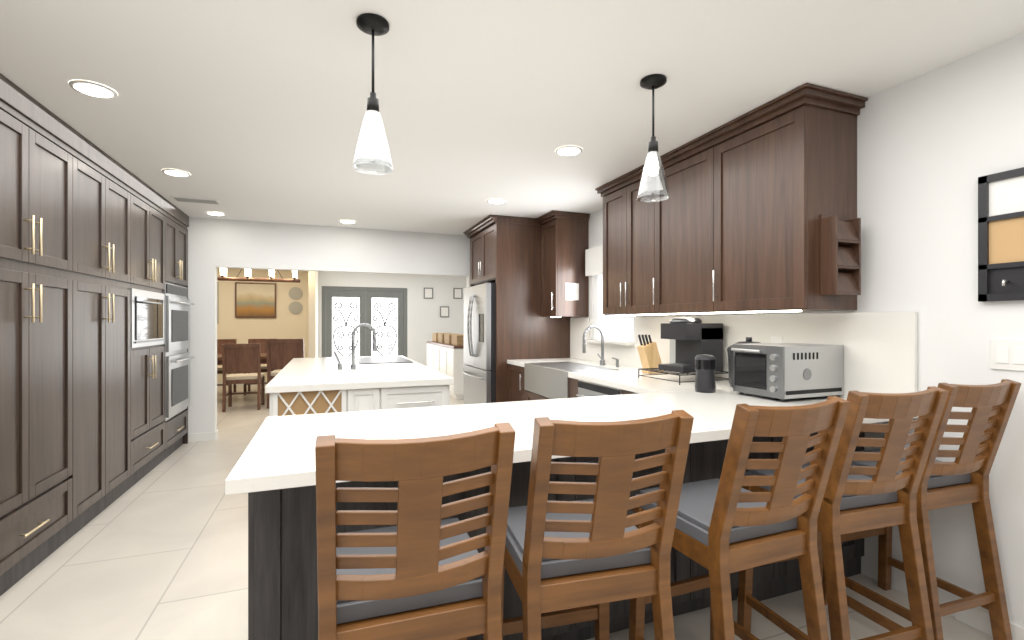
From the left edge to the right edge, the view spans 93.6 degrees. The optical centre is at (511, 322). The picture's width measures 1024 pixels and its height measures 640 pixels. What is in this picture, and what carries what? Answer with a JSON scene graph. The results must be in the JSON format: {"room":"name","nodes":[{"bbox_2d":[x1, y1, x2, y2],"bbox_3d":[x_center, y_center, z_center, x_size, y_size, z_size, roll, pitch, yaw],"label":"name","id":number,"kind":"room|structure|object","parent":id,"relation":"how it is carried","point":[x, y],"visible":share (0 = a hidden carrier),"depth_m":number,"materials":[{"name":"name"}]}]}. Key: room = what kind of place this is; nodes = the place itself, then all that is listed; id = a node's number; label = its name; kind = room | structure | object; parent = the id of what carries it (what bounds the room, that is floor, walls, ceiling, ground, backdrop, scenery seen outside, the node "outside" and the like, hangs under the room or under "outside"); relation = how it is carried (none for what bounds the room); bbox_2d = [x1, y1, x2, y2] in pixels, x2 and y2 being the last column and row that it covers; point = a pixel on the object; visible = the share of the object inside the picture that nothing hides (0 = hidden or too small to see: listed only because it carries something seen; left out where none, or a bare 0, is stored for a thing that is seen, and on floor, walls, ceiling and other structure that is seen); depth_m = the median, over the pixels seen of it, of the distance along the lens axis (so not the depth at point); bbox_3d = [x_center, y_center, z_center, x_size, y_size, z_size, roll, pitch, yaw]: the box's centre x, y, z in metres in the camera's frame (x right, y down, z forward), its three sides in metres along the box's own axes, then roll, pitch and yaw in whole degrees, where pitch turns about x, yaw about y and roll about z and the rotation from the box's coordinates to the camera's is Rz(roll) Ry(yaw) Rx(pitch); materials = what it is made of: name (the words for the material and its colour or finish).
{"room":"kitchen","nodes":[
{"label":"kitchen","id":0,"kind":"room"},
{"bbox_2d":[308,271,317,357],"bbox_3d":[-3.887,0.075,9.434,0.110,2.490,2.400,0,0,-21],"label":"wall","id":1,"kind":"structure","parent":0,"point":[312,314],"depth_m":8.32,"materials":[{"name":"beige paint"}]},
{"bbox_2d":[187,217,469,433],"bbox_3d":[-2.479,0.075,5.808,8.100,2.490,0.120,0,0,-21],"label":"wall","id":2,"kind":"structure","parent":0,"point":[214,245],"depth_m":5.62,"materials":[{"name":"white paint"}]},
{"bbox_2d":[188,430,217,441],"bbox_3d":[-3.463,1.275,5.373,0.272,0.090,0.032,0,0,-21],"label":"baseboard","id":3,"kind":"structure","parent":2,"relation":"attached to","point":[208,436],"depth_m":5.36,"materials":[{"name":"white paint"}]},
{"bbox_2d":[217,268,466,381],"bbox_3d":[-4.312,0.075,10.621,8.100,2.490,0.120,0,0,-21],"label":"wall","id":4,"kind":"structure","parent":0,"point":[425,320],"depth_m":10.67,"materials":[{"name":"white paint"}]},
{"bbox_2d":[217,282,218,323],"bbox_3d":[-6.104,-0.410,9.862,0.150,0.860,0.018,0,0,-21],"label":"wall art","id":5,"kind":"object","parent":4,"relation":"attached to","point":[217,282],"depth_m":9.88,"materials":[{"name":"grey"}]},
{"bbox_2d":[217,381,266,386],"bbox_3d":[-6.223,1.275,9.822,3.959,0.090,0.011,0,0,-21],"label":"baseboard","id":6,"kind":"structure","parent":4,"relation":"attached to","point":[265,381],"depth_m":10.01,"materials":[{"name":"white paint"}]},
{"bbox_2d":[235,282,275,317],"bbox_3d":[-5.390,-0.470,10.123,0.770,0.740,0.038,0,0,-21],"label":"painting","id":7,"kind":"object","parent":4,"relation":"attached to","point":[255,300],"visible":0.93,"depth_m":10.10,"materials":[{"name":"brown wood"}]},
{"bbox_2d":[289,287,302,313],"bbox_3d":[-4.678,-0.475,10.402,0.280,0.590,0.024,0,0,-21],"label":"wall art","id":8,"kind":"object","parent":4,"relation":"attached to","point":[295,293],"depth_m":10.40,"materials":[{"name":"grey"}]},
{"bbox_2d":[322,286,406,356],"bbox_3d":[-3.343,0.255,10.985,1.870,2.130,0.070,0,0,-21],"label":"double door","id":9,"kind":"structure","parent":4,"relation":"in","point":[380,310],"depth_m":10.94,"materials":[{"name":"grey glass"}]},
{"bbox_2d":[424,288,432,298],"bbox_3d":[-1.987,-0.700,11.428,0.220,0.260,0.022,0,0,-21],"label":"picture","id":10,"kind":"object","parent":4,"relation":"attached to","point":[428,292],"depth_m":11.42,"materials":[{"name":"grey paper"}]},
{"bbox_2d":[440,306,448,316],"bbox_3d":[-1.622,-0.260,11.567,0.220,0.260,0.022,0,0,-21],"label":"picture","id":11,"kind":"object","parent":4,"relation":"attached to","point":[444,310],"depth_m":11.56,"materials":[{"name":"grey paper"}]},
{"bbox_2d":[453,288,461,298],"bbox_3d":[-1.314,-0.710,11.684,0.220,0.260,0.022,0,0,-21],"label":"picture","id":12,"kind":"object","parent":4,"relation":"attached to","point":[457,292],"depth_m":11.67,"materials":[{"name":"grey"}]},
{"bbox_2d":[0,385,992,639],"bbox_3d":[-1.821,1.370,4.079,8.340,0.100,14.120,0,0,-21],"label":"floor","id":13,"kind":"structure","parent":0,"point":[158,551],"depth_m":2.49,"materials":[{"name":"tile"}]},
{"bbox_2d":[0,89,87,595],"bbox_3d":[-2.765,0.136,2.363,0.666,2.370,1.024,0,0,-21],"label":"tall cabinet","id":14,"kind":"object","parent":13,"relation":"on","point":[44,172],"depth_m":2.59,"materials":[{"name":"brown wood"}]},
{"bbox_2d":[88,153,139,522],"bbox_3d":[-3.076,0.136,3.181,0.666,2.370,0.964,0,0,-21],"label":"tall cabinet","id":15,"kind":"object","parent":13,"relation":"on","point":[95,304],"depth_m":3.45,"materials":[{"name":"brown wood"}]},
{"bbox_2d":[140,189,171,479],"bbox_3d":[-3.387,0.136,3.996,0.666,2.370,0.899,0,0,-21],"label":"tall cabinet","id":16,"kind":"object","parent":13,"relation":"on","point":[155,218],"depth_m":4.28,"materials":[{"name":"brown wood"}]},
{"bbox_2d":[172,213,191,452],"bbox_3d":[-3.687,0.136,4.786,0.666,2.370,0.790,0,0,-21],"label":"tall cabinet","id":17,"kind":"object","parent":13,"relation":"on","point":[181,304],"depth_m":4.93,"materials":[{"name":"brown"}]},
{"bbox_2d":[217,339,236,391],"bbox_3d":[-5.407,0.818,8.861,0.505,1.007,0.555,0,0,-21],"label":"dining chair","id":18,"kind":"object","parent":13,"relation":"on","point":[220,342],"visible":0.06,"depth_m":9.07,"materials":[{"name":"brown wood"}]},
{"bbox_2d":[217,353,266,364],"bbox_3d":[-4.665,0.934,8.175,2.000,0.769,1.000,0,0,-21],"label":"dining table","id":19,"kind":"object","parent":13,"relation":"on","point":[263,357],"depth_m":7.88,"materials":[{"name":"brown wood"}]},
{"bbox_2d":[222,343,264,411],"bbox_3d":[-4.124,0.817,7.402,0.505,1.007,0.554,0,0,-21],"label":"dining chair","id":20,"kind":"object","parent":13,"relation":"on","point":[241,358],"visible":1,"depth_m":7.21,"materials":[{"name":"brown wood"}]},
{"bbox_2d":[244,339,276,394],"bbox_3d":[-4.753,0.818,9.110,0.505,1.007,0.555,0,0,-21],"label":"dining chair","id":21,"kind":"object","parent":13,"relation":"on","point":[262,342],"visible":0.21,"depth_m":9.26,"materials":[{"name":"brown wood"}]},
{"bbox_2d":[266,339,303,407],"bbox_3d":[-3.583,0.787,7.713,0.535,1.068,0.588,0,0,-15],"label":"dining chair","id":22,"kind":"object","parent":13,"relation":"on","point":[282,353],"visible":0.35,"depth_m":7.46,"materials":[{"name":"brown wood"}]},
{"bbox_2d":[265,383,452,416],"bbox_3d":[-1.450,0.885,4.468,1.190,0.870,2.558,0,0,-21],"label":"kitchen island","id":23,"kind":"object","parent":13,"relation":"on","point":[317,400],"depth_m":3.29,"materials":[{"name":"white wood"}]},
{"bbox_2d":[265,355,452,390],"bbox_3d":[-1.460,0.427,4.495,1.230,0.045,2.600,0,0,-21],"label":"island countertop","id":24,"kind":"structure","parent":23,"relation":"on","point":[299,374],"depth_m":3.69,"materials":[{"name":"white stone"}]},
{"bbox_2d":[353,355,412,362],"bbox_3d":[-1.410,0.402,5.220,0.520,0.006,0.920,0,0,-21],"label":"sink","id":25,"kind":"object","parent":24,"relation":"in","point":[364,359],"depth_m":5.21,"materials":[{"name":"white ceramic"}]},
{"bbox_2d":[315,423,515,639],"bbox_3d":[-0.269,0.775,1.235,0.436,1.095,0.551,0,0,-19],"label":"stool","id":26,"kind":"object","parent":13,"relation":"on","point":[421,570],"visible":1,"depth_m":1.04,"materials":[{"name":"brown wood"}]},
{"bbox_2d":[426,333,463,399],"bbox_3d":[-1.171,0.770,9.399,0.540,1.100,2.440,0,0,-21],"label":"sideboard","id":27,"kind":"object","parent":13,"relation":"on","point":[445,353],"visible":0.54,"depth_m":8.56,"materials":[{"name":"white paint"}]},
{"bbox_2d":[463,215,570,403],"bbox_3d":[-0.015,0.076,5.867,1.085,2.487,1.104,0,0,-21],"label":"tall cabinet","id":28,"kind":"object","parent":13,"relation":"on","point":[504,320],"visible":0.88,"depth_m":5.35,"materials":[{"name":"brown wood"}]},
{"bbox_2d":[225,387,812,639],"bbox_3d":[0.069,0.863,2.028,2.070,0.913,0.900,0,0,-21],"label":"countertop","id":29,"kind":"structure","parent":13,"relation":"on","point":[272,474],"depth_m":1.82,"materials":[{"name":"white stone"}]},
{"bbox_2d":[573,371,612,394],"bbox_3d":[0.598,0.807,3.497,0.036,0.803,0.510,0,0,-21],"label":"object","id":30,"kind":"structure","parent":13,"relation":"on","point":[580,382],"depth_m":3.61,"materials":[{"name":"white stone"}]},
{"bbox_2d":[501,410,693,639],"bbox_3d":[0.195,0.775,1.411,0.436,1.095,0.551,0,0,-15],"label":"stool","id":31,"kind":"object","parent":13,"relation":"on","point":[570,562],"visible":0.94,"depth_m":1.23,"materials":[{"name":"brown wood"}]},
{"bbox_2d":[507,311,918,576],"bbox_3d":[0.928,0.633,3.753,0.824,1.372,3.513,0,0,-21],"label":"backsplash","id":32,"kind":"structure","parent":13,"relation":"on","point":[881,348],"depth_m":2.89,"materials":[{"name":"white stone"}]},
{"bbox_2d":[637,334,662,373],"bbox_3d":[1.111,0.249,3.869,0.200,0.309,0.100,0,0,-21],"label":"knife block","id":33,"kind":"object","parent":32,"relation":"on","point":[648,352],"visible":0.92,"depth_m":3.83,"materials":[{"name":"brown wood"}]},
{"bbox_2d":[638,318,728,384],"bbox_3d":[1.212,0.184,3.393,0.447,0.439,0.447,0,0,-21],"label":"coffee maker","id":34,"kind":"object","parent":32,"relation":"on","point":[690,339],"visible":0.79,"depth_m":3.30,"materials":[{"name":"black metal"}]},
{"bbox_2d":[695,354,715,392],"bbox_3d":[1.132,0.294,2.817,0.116,0.219,0.116,0,0,-21],"label":"coffee grinder","id":35,"kind":"object","parent":32,"relation":"on","point":[705,366],"visible":1,"depth_m":2.77,"materials":[{"name":"grey plastic"}]},
{"bbox_2d":[727,337,759,387],"bbox_3d":[1.472,0.247,2.990,0.250,0.314,0.250,0,0,-21],"label":"slow cooker","id":36,"kind":"object","parent":32,"relation":"on","point":[730,358],"visible":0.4,"depth_m":2.98,"materials":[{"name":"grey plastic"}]},
{"bbox_2d":[771,336,782,342],"bbox_3d":[1.638,0.142,2.978,0.006,0.115,0.080,0,0,-21],"label":"electrical outlet plate","id":37,"kind":"object","parent":32,"relation":"attached to","point":[776,339],"visible":0.36,"depth_m":2.98,"materials":[{"name":"white paint"}]},
{"bbox_2d":[731,343,843,401],"bbox_3d":[1.501,0.262,2.645,0.482,0.284,0.324,0,0,-21],"label":"toaster oven","id":38,"kind":"object","parent":32,"relation":"on","point":[781,372],"visible":1,"depth_m":2.52,"materials":[{"name":"silver metal"}]},
{"bbox_2d":[629,396,849,639],"bbox_3d":[0.734,0.775,1.616,0.436,1.095,0.551,0,0,-22],"label":"stool","id":39,"kind":"object","parent":13,"relation":"on","point":[726,525],"visible":0.98,"depth_m":1.45,"materials":[{"name":"brown wood"}]},
{"bbox_2d":[737,386,948,639],"bbox_3d":[1.254,0.775,1.868,0.436,1.095,0.551,0,0,-17],"label":"stool","id":40,"kind":"object","parent":13,"relation":"on","point":[855,499],"visible":0.79,"depth_m":1.69,"materials":[{"name":"brown wood"}]},
{"bbox_2d":[823,379,1021,639],"bbox_3d":[1.739,0.775,2.085,0.436,1.095,0.551,0,0,-18],"label":"stool","id":41,"kind":"object","parent":13,"relation":"on","point":[962,478],"visible":0.73,"depth_m":1.93,"materials":[{"name":"brown wood"}]},
{"bbox_2d":[0,0,1023,234],"bbox_3d":[-1.821,-1.220,4.079,8.340,0.100,14.120,0,0,-21],"label":"ceiling","id":42,"kind":"structure","parent":0,"point":[248,110],"depth_m":2.32,"materials":[{"name":"white paint"}]},
{"bbox_2d":[69,80,117,98],"bbox_3d":[-2.094,-1.165,2.408,0.186,0.008,0.186,0,0,-21],"label":"recessed light","id":43,"kind":"object","parent":42,"relation":"in","point":[93,89],"visible":0.92,"depth_m":2.40,"materials":[{"name":"white paint"}]},
{"bbox_2d":[162,169,190,176],"bbox_3d":[-2.614,-1.165,3.745,0.186,0.008,0.186,0,0,-21],"label":"recessed light","id":44,"kind":"object","parent":42,"relation":"in","point":[176,172],"visible":0.96,"depth_m":3.72,"materials":[{"name":"white paint"}]},
{"bbox_2d":[170,196,220,204],"bbox_3d":[-3.008,-1.164,4.585,0.380,0.010,0.170,0,0,-21],"label":"ceiling vent","id":45,"kind":"object","parent":42,"relation":"in","point":[196,200],"visible":1,"depth_m":4.56,"materials":[{"name":"white metal"}]},
{"bbox_2d":[206,211,225,215],"bbox_3d":[-3.166,-1.165,5.140,0.186,0.008,0.186,0,0,-21],"label":"recessed light","id":46,"kind":"object","parent":42,"relation":"in","point":[215,213],"visible":0.96,"depth_m":5.12,"materials":[{"name":"white paint"}]},
{"bbox_2d":[217,268,299,282],"bbox_3d":[-4.113,-0.919,7.850,1.200,0.499,0.208,0,0,-21],"label":"chandelier","id":47,"kind":"object","parent":42,"relation":"hanging from","point":[223,273],"visible":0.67,"depth_m":7.81,"materials":[{"name":"brown wood"}]},
{"bbox_2d":[339,220,355,222],"bbox_3d":[-1.897,-1.165,5.548,0.186,0.008,0.186,0,0,-21],"label":"recessed light","id":48,"kind":"object","parent":42,"relation":"in","point":[346,221],"visible":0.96,"depth_m":5.52,"materials":[{"name":"white paint"}]},
{"bbox_2d":[352,13,392,174],"bbox_3d":[-0.542,-0.884,1.877,0.154,0.568,0.154,0,0,-21],"label":"pendant light","id":49,"kind":"object","parent":42,"relation":"hanging from","point":[373,25],"visible":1,"depth_m":1.86,"materials":[{"name":"glass"}]},
{"bbox_2d":[487,198,505,203],"bbox_3d":[-0.149,-1.165,4.616,0.186,0.008,0.186,0,0,-21],"label":"recessed light","id":50,"kind":"object","parent":42,"relation":"in","point":[496,201],"visible":0.98,"depth_m":4.61,"materials":[{"name":"white paint"}]},
{"bbox_2d":[555,146,582,155],"bbox_3d":[0.386,-1.165,3.266,0.186,0.008,0.186,0,0,-21],"label":"recessed light","id":51,"kind":"object","parent":42,"relation":"in","point":[569,150],"visible":0.98,"depth_m":3.25,"materials":[{"name":"white paint"}]},
{"bbox_2d":[637,74,669,201],"bbox_3d":[0.681,-0.884,2.320,0.154,0.568,0.154,0,0,-21],"label":"pendant light","id":52,"kind":"object","parent":42,"relation":"hanging from","point":[652,82],"visible":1,"depth_m":2.30,"materials":[{"name":"glass"}]},
{"bbox_2d":[571,33,1023,627],"bbox_3d":[1.855,0.075,2.659,0.120,2.490,8.850,0,0,-21],"label":"wall","id":53,"kind":"structure","parent":0,"point":[933,145],"depth_m":2.18,"materials":[{"name":"white paint"}]},
{"bbox_2d":[541,215,588,316],"bbox_3d":[0.576,-0.595,5.291,0.390,1.059,0.379,0,0,-21],"label":"upper cabinet","id":54,"kind":"object","parent":53,"relation":"attached to","point":[564,238],"depth_m":5.13,"materials":[{"name":"brown wood"}]},
{"bbox_2d":[585,245,636,341],"bbox_3d":[0.988,-0.300,4.755,0.130,0.950,0.825,0,0,-21],"label":"window blinds","id":55,"kind":"object","parent":53,"relation":"attached to","point":[615,327],"visible":0.5,"depth_m":4.97,"materials":[{"name":"white paint"}]},
{"bbox_2d":[601,171,644,315],"bbox_3d":[1.108,-0.595,3.895,0.390,1.059,0.770,0,0,-21],"label":"upper cabinet","id":56,"kind":"object","parent":53,"relation":"attached to","point":[623,214],"depth_m":3.87,"materials":[{"name":"brown wood"}]},
{"bbox_2d":[645,143,700,314],"bbox_3d":[1.327,-0.595,3.320,0.390,1.059,0.699,0,0,-21],"label":"upper cabinet","id":57,"kind":"object","parent":53,"relation":"attached to","point":[673,224],"depth_m":3.32,"materials":[{"name":"brown wood"}]},
{"bbox_2d":[701,95,860,313],"bbox_3d":[1.528,-0.595,2.791,0.390,1.059,0.669,0,0,-21],"label":"upper cabinet","id":58,"kind":"object","parent":53,"relation":"attached to","point":[756,212],"depth_m":2.54,"materials":[{"name":"brown wood"}]},
{"bbox_2d":[955,598,1023,639],"bbox_3d":[2.639,1.275,0.416,0.011,0.090,3.700,0,0,-21],"label":"baseboard","id":59,"kind":"structure","parent":53,"relation":"attached to","point":[977,618],"depth_m":2.06,"materials":[{"name":"white paint"}]},
{"bbox_2d":[978,167,1023,301],"bbox_3d":[2.087,-0.355,1.806,0.051,0.530,0.530,0,0,-21],"label":"wall organizer","id":60,"kind":"object","parent":53,"relation":"attached to","point":[1000,236],"depth_m":1.99,"materials":[{"name":"grey plastic"}]},
{"bbox_2d":[990,339,1023,370],"bbox_3d":[2.057,0.133,1.942,0.011,0.125,0.195,0,0,-21],"label":"switch plate","id":61,"kind":"object","parent":53,"relation":"attached to","point":[1006,354],"visible":1,"depth_m":1.98,"materials":[{"name":"white paint"}]}
]}

